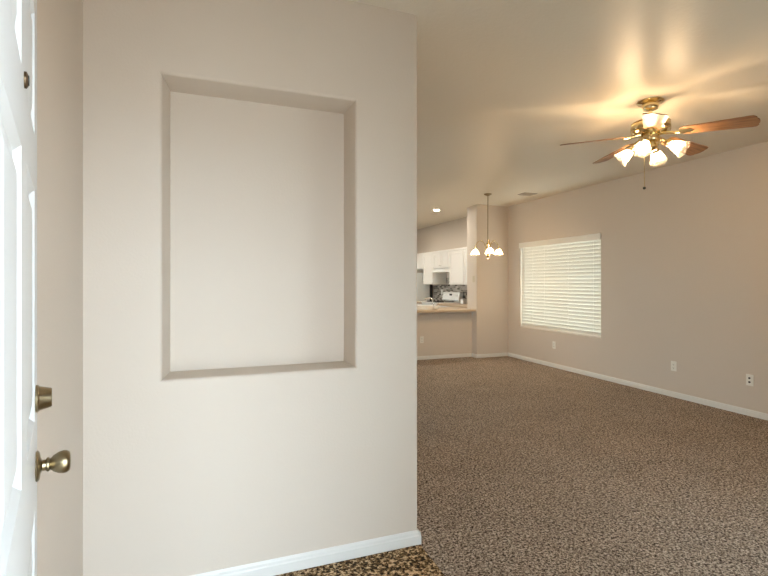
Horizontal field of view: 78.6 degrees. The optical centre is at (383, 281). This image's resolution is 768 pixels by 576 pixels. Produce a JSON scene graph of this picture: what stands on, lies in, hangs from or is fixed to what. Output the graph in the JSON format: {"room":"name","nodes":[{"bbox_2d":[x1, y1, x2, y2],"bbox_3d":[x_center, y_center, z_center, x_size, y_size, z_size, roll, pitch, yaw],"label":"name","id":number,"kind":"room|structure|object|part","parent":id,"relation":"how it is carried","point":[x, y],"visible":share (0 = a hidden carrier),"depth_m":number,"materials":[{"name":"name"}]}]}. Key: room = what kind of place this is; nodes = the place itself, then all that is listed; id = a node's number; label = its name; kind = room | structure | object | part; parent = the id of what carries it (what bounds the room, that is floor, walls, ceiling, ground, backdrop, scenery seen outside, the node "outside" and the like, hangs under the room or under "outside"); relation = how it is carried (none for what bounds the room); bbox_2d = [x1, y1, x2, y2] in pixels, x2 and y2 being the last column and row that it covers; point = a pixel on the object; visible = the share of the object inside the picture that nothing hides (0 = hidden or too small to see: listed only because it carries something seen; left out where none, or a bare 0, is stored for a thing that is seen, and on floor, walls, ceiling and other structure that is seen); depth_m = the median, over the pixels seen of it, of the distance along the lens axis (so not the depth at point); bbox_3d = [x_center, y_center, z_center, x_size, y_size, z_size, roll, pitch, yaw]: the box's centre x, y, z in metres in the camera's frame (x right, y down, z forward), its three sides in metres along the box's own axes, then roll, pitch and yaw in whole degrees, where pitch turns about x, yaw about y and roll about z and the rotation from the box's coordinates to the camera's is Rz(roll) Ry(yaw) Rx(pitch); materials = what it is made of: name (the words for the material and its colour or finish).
{"room":"entryway","nodes":[
{"label":"entryway","id":0,"kind":"room"},
{"bbox_2d":[37,0,82,575],"bbox_3d":[-0.947,-0.014,0.987,0.120,2.740,1.950,0,0,-20],"label":"wall","id":1,"kind":"structure","parent":0,"point":[59,22],"depth_m":1.64,"materials":[{"name":"beige paint"}]},
{"bbox_2d":[83,0,416,575],"bbox_3d":[-0.892,-0.024,2.986,1.618,2.760,1.780,0,0,-20],"label":"wall","id":2,"kind":"structure","parent":0,"point":[250,166],"depth_m":2.22,"materials":[{"name":"beige paint"}]},
{"bbox_2d":[190,530,418,575],"bbox_3d":[-0.523,1.321,2.167,1.498,0.071,0.013,0,0,-20],"label":"baseboard","id":3,"kind":"structure","parent":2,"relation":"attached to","point":[272,567],"depth_m":2.25,"materials":[{"name":"white paint"}]},
{"bbox_2d":[417,312,471,356],"bbox_3d":[-1.552,0.944,7.430,6.670,0.825,0.130,0,0,-20],"label":"wall","id":4,"kind":"structure","parent":0,"point":[444,333],"depth_m":8.34,"materials":[{"name":"beige paint"}]},
{"bbox_2d":[417,353,470,359],"bbox_3d":[-1.534,1.324,7.361,6.656,0.064,0.013,0,0,-20],"label":"baseboard","id":5,"kind":"structure","parent":4,"relation":"attached to","point":[464,354],"depth_m":8.32,"materials":[{"name":"white paint"}]},
{"bbox_2d":[417,307,475,312],"bbox_3d":[0.059,0.510,8.258,3.068,0.040,0.860,0,0,-20],"label":"countertop","id":6,"kind":"structure","parent":4,"relation":"on","point":[440,309],"depth_m":8.30,"materials":[{"name":"beige laminate"}]},
{"bbox_2d":[417,305,432,309],"bbox_3d":[0.643,0.451,8.369,0.390,0.078,0.250,0,0,-20],"label":"sink","id":7,"kind":"object","parent":6,"relation":"on","point":[419,307],"visible":0.51,"depth_m":8.27,"materials":[{"name":"white ceramic"}]},
{"bbox_3d":[0.643,0.424,8.369,0.390,0.025,0.250,0,0,-20],"label":"lid","id":8,"kind":"part","parent":7,"relation":"part of","materials":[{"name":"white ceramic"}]},
{"bbox_2d":[467,205,507,353],"bbox_3d":[1.906,-0.014,8.646,0.660,2.740,0.340,0,0,-20],"label":"wall","id":9,"kind":"structure","parent":0,"point":[488,294],"depth_m":8.49,"materials":[{"name":"beige paint"}]},
{"bbox_2d":[476,353,507,357],"bbox_3d":[1.954,1.324,8.476,0.660,0.064,0.013,0,0,-20],"label":"baseboard","id":10,"kind":"structure","parent":9,"relation":"attached to","point":[491,354],"depth_m":8.47,"materials":[{"name":"white paint"}]},
{"bbox_2d":[275,356,767,575],"bbox_3d":[0.092,1.416,4.185,7.490,0.120,7.220,0,0,-20],"label":"floor","id":11,"kind":"structure","parent":0,"point":[525,468],"depth_m":3.19,"materials":[{"name":"brown carpet"}]},
{"bbox_2d":[350,0,767,228],"bbox_3d":[-0.744,-1.459,6.146,7.690,0.150,11.480,0,0,-20],"label":"ceiling","id":12,"kind":"structure","parent":0,"point":[502,85],"depth_m":3.29,"materials":[{"name":"beige paint"}]},
{"bbox_2d":[474,193,499,258],"bbox_3d":[1.678,-0.868,7.377,0.497,1.033,0.529,0,0,-20],"label":"chandelier","id":13,"kind":"object","parent":12,"relation":"hanging from","point":[488,249],"visible":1,"depth_m":7.37,"materials":[{"name":"gold metal"}]},
{"bbox_3d":[1.633,-0.989,7.372,0.016,0.730,0.016,0,0,2],"label":"chain","id":14,"kind":"part","parent":13,"relation":"part of","materials":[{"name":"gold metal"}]},
{"bbox_2d":[518,192,536,195],"bbox_3d":[2.253,-1.377,7.367,0.240,0.015,0.180,0,0,-20],"label":"ceiling vent","id":15,"kind":"object","parent":12,"relation":"in","point":[524,193],"visible":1,"depth_m":7.34,"materials":[{"name":"beige metal"}]},
{"bbox_2d":[560,97,760,188],"bbox_3d":[2.068,-1.044,3.626,1.252,0.679,1.267,0,0,-20],"label":"ceiling fan","id":16,"kind":"object","parent":12,"relation":"hanging from","point":[649,129],"visible":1,"depth_m":3.53,"materials":[{"name":"gold metal"}]},
{"bbox_3d":[1.618,-1.098,3.666,0.465,0.006,0.154,-5,12,9],"label":"blade","id":17,"kind":"part","parent":16,"relation":"part of","materials":[{"name":"brown wood"}]},
{"bbox_3d":[1.976,-1.098,4.024,0.154,0.006,0.465,-13,-2,-10],"label":"blade","id":18,"kind":"part","parent":16,"relation":"part of","materials":[{"name":"brown wood"}]},
{"bbox_3d":[1.921,-1.009,3.713,0.053,0.063,0.068,0,0,-20],"label":"bulb","id":19,"kind":"part","parent":16,"relation":"part of","materials":[{"name":"white glass"}]},
{"bbox_3d":[1.970,-1.044,3.662,0.054,0.068,0.113,0,0,-37],"label":"lamp arm","id":20,"kind":"part","parent":16,"relation":"part of","materials":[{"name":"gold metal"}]},
{"bbox_3d":[1.929,-1.009,3.475,0.068,0.063,0.053,0,0,-20],"label":"bulb","id":21,"kind":"part","parent":16,"relation":"part of","materials":[{"name":"white glass"}]},
{"bbox_3d":[1.991,-0.900,3.577,0.020,0.352,0.005,0,0,-22],"label":"pull chain","id":22,"kind":"part","parent":16,"relation":"part of","materials":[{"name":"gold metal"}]},
{"bbox_3d":[1.980,-1.044,3.524,0.113,0.068,0.054,0,0,-37],"label":"lamp arm","id":23,"kind":"part","parent":16,"relation":"part of","materials":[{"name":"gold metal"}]},
{"bbox_3d":[1.848,-1.098,3.214,0.154,0.006,0.465,14,11,25],"label":"blade","id":24,"kind":"part","parent":16,"relation":"part of","materials":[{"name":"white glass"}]},
{"bbox_3d":[2.159,-1.009,3.721,0.068,0.063,0.053,0,0,-20],"label":"bulb","id":25,"kind":"part","parent":16,"relation":"part of","materials":[{"name":"white glass"}]},
{"bbox_3d":[2.114,-1.044,3.531,0.113,0.068,0.054,0,0,44],"label":"lamp arm","id":26,"kind":"part","parent":16,"relation":"part of","materials":[{"name":"gold metal"}]},
{"bbox_3d":[2.167,-1.009,3.483,0.053,0.063,0.068,0,0,-20],"label":"bulb","id":27,"kind":"part","parent":16,"relation":"part of","materials":[{"name":"white glass"}]},
{"bbox_3d":[2.428,-1.098,3.794,0.465,0.006,0.154,5,-15,-27],"label":"blade","id":28,"kind":"part","parent":16,"relation":"part of","materials":[{"name":"brown wood"}]},
{"bbox_3d":[2.349,-1.098,3.293,0.465,0.006,0.154,6,-9,45],"label":"blade","id":29,"kind":"part","parent":16,"relation":"part of","materials":[{"name":"brown wood"}]},
{"bbox_2d":[417,141,767,413],"bbox_3d":[2.785,-0.004,7.458,0.160,2.760,11.480,0,0,-20],"label":"wall","id":30,"kind":"structure","parent":0,"point":[684,256],"depth_m":5.58,"materials":[{"name":"beige paint"}]},
{"bbox_2d":[417,253,422,269],"bbox_3d":[0.917,-0.505,11.688,0.364,0.382,0.928,0,0,-20],"label":"upper cabinet","id":31,"kind":"object","parent":30,"relation":"attached to","point":[420,255],"visible":0.19,"depth_m":11.38,"materials":[{"name":"white paint"}]},
{"bbox_2d":[423,252,445,283],"bbox_3d":[1.172,-0.320,11.004,0.364,0.752,0.528,0,0,-20],"label":"upper cabinet","id":32,"kind":"object","parent":30,"relation":"attached to","point":[429,277],"visible":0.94,"depth_m":10.84,"materials":[{"name":"white paint"}]},
{"bbox_3d":[1.034,-0.297,10.952,0.026,0.683,0.506,0,0,-20],"label":"door","id":33,"kind":"part","parent":32,"relation":"part of","materials":[{"name":"white paint"}]},
{"bbox_2d":[432,268,448,272],"bbox_3d":[1.399,-0.256,10.400,0.360,0.092,0.750,0,0,-20],"label":"range hood","id":34,"kind":"object","parent":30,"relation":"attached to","point":[440,270],"visible":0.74,"depth_m":10.37,"materials":[{"name":"white metal"}]},
{"bbox_2d":[433,249,448,268],"bbox_3d":[1.397,-0.500,10.399,0.364,0.392,0.758,0,0,-20],"label":"upper cabinet","id":35,"kind":"object","parent":30,"relation":"attached to","point":[440,258],"visible":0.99,"depth_m":10.31,"materials":[{"name":"white paint"}]},
{"bbox_3d":[1.193,-0.477,10.523,0.026,0.323,0.362,0,0,-20],"label":"door","id":36,"kind":"part","parent":35,"relation":"part of","materials":[{"name":"white paint"}]},
{"bbox_3d":[1.324,-0.477,10.172,0.026,0.323,0.362,0,0,-20],"label":"door","id":37,"kind":"part","parent":35,"relation":"part of","materials":[{"name":"white paint"}]},
{"bbox_2d":[434,278,466,300],"bbox_3d":[1.683,0.181,10.175,0.012,0.550,2.680,0,0,-20],"label":"backsplash","id":38,"kind":"structure","parent":30,"relation":"attached to","point":[447,287],"depth_m":10.81,"materials":[{"name":"tile"}]},
{"bbox_2d":[449,247,464,284],"bbox_3d":[1.637,-0.320,9.752,0.364,0.752,0.618,0,0,-20],"label":"upper cabinet","id":39,"kind":"object","parent":30,"relation":"attached to","point":[456,256],"visible":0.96,"depth_m":9.70,"materials":[{"name":"white paint"}]},
{"bbox_2d":[464,247,466,284],"bbox_3d":[1.850,-0.320,9.181,0.364,0.752,0.598,0,0,-20],"label":"upper cabinet","id":40,"kind":"object","parent":30,"relation":"attached to","point":[465,248],"visible":0.15,"depth_m":9.35,"materials":[{"name":"white paint"}]},
{"bbox_2d":[552,341,555,348],"bbox_3d":[2.698,1.001,7.448,0.010,0.115,0.070,0,0,-20],"label":"electrical outlet","id":41,"kind":"object","parent":30,"relation":"attached to","point":[553,342],"visible":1,"depth_m":7.44,"materials":[{"name":"white plastic"}]},
{"bbox_2d":[519,233,600,337],"bbox_3d":[2.730,0.052,7.417,0.072,1.470,1.832,0,0,-20],"label":"window blind","id":42,"kind":"object","parent":30,"relation":"attached to","point":[561,277],"visible":0.98,"depth_m":7.29,"materials":[{"name":"white plastic"}]},
{"bbox_3d":[2.740,0.776,7.421,0.042,0.022,1.808,0,0,-20],"label":"rail","id":43,"kind":"part","parent":42,"relation":"part of","materials":[{"name":"white plastic"}]},
{"bbox_3d":[3.009,0.076,6.691,0.055,1.390,0.003,0,0,-20],"label":"ladder cord","id":44,"kind":"part","parent":42,"relation":"part of","materials":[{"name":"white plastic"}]},
{"bbox_2d":[508,353,767,420],"bbox_3d":[3.462,1.324,5.390,0.013,0.064,6.850,0,0,-20],"label":"baseboard","id":45,"kind":"structure","parent":30,"relation":"attached to","point":[748,412],"depth_m":5.73,"materials":[{"name":"white paint"}]},
{"bbox_2d":[671,361,676,370],"bbox_3d":[3.413,0.991,5.526,0.010,0.115,0.070,0,0,-20],"label":"electrical outlet","id":46,"kind":"object","parent":30,"relation":"attached to","point":[673,363],"visible":1,"depth_m":5.52,"materials":[{"name":"white plastic"}]},
{"bbox_2d":[746,374,753,385],"bbox_3d":[3.700,0.993,4.747,0.014,0.115,0.070,0,0,-20],"label":"outlet","id":47,"kind":"object","parent":30,"relation":"attached to","point":[749,378],"visible":1,"depth_m":4.74,"materials":[{"name":"white plastic"}]},
{"bbox_3d":[-1.881,1.416,9.490,7.490,0.120,4.100,0,0,-20],"label":"floor","id":48,"kind":"structure","parent":0,"visible":0},
{"bbox_2d":[417,273,431,300],"bbox_3d":[0.668,0.569,11.665,0.785,1.575,0.800,0,0,-20],"label":"refrigerator","id":49,"kind":"object","parent":48,"relation":"on","point":[424,291],"visible":0.02,"depth_m":11.34,"materials":[{"name":"white metal"}]},
{"bbox_3d":[1.006,0.531,11.790,0.065,1.450,0.780,0,0,-20],"label":"panel","id":50,"kind":"part","parent":49,"relation":"part of","materials":[{"name":"black plastic"}]},
{"bbox_2d":[421,292,462,305],"bbox_3d":[1.237,0.758,10.340,0.697,1.075,0.760,0,0,-20],"label":"range","id":51,"kind":"object","parent":48,"relation":"on","point":[448,297],"visible":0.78,"depth_m":10.27,"materials":[{"name":"white metal"}]},
{"bbox_2d":[421,301,459,303],"bbox_3d":[1.256,0.447,10.347,0.625,0.018,0.760,0,0,-20],"label":"cooktop","id":52,"kind":"object","parent":51,"relation":"in","point":[423,302],"depth_m":10.13,"materials":[{"name":"white ceramic"}]},
{"bbox_3d":[1.627,0.925,9.402,0.627,0.862,1.256,0,0,-20],"label":"base cabinet","id":53,"kind":"object","parent":48,"relation":"on","visible":0},
{"bbox_2d":[438,303,466,307],"bbox_3d":[1.628,0.473,9.403,0.627,0.038,1.262,0,0,-20],"label":"countertop","id":54,"kind":"structure","parent":53,"relation":"on","point":[459,305],"depth_m":9.46,"materials":[{"name":"beige laminate"}]},
{"bbox_2d":[460,298,466,303],"bbox_3d":[1.670,0.394,9.796,0.114,0.120,0.124,0,0,-20],"label":"canister","id":55,"kind":"object","parent":54,"relation":"on","point":[462,301],"visible":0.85,"depth_m":9.74,"materials":[{"name":"white ceramic"}]},
{"bbox_3d":[1.232,-0.004,0.832,7.690,2.760,0.140,0,0,-20],"label":"wall","id":56,"kind":"structure","parent":0,"visible":0},
{"bbox_2d":[0,0,70,575],"bbox_3d":[-0.566,0.328,0.701,0.173,2.033,0.926,0,0,-35],"label":"door","id":57,"kind":"structure","parent":56,"relation":"in","point":[22,465],"depth_m":0.66,"materials":[{"name":"white paint"}]},
{"bbox_3d":[-0.745,0.409,1.058,0.064,0.066,0.066,0,0,-35],"label":"knob","id":58,"kind":"part","parent":57,"relation":"part of","materials":[{"name":"gold metal"}]}
]}

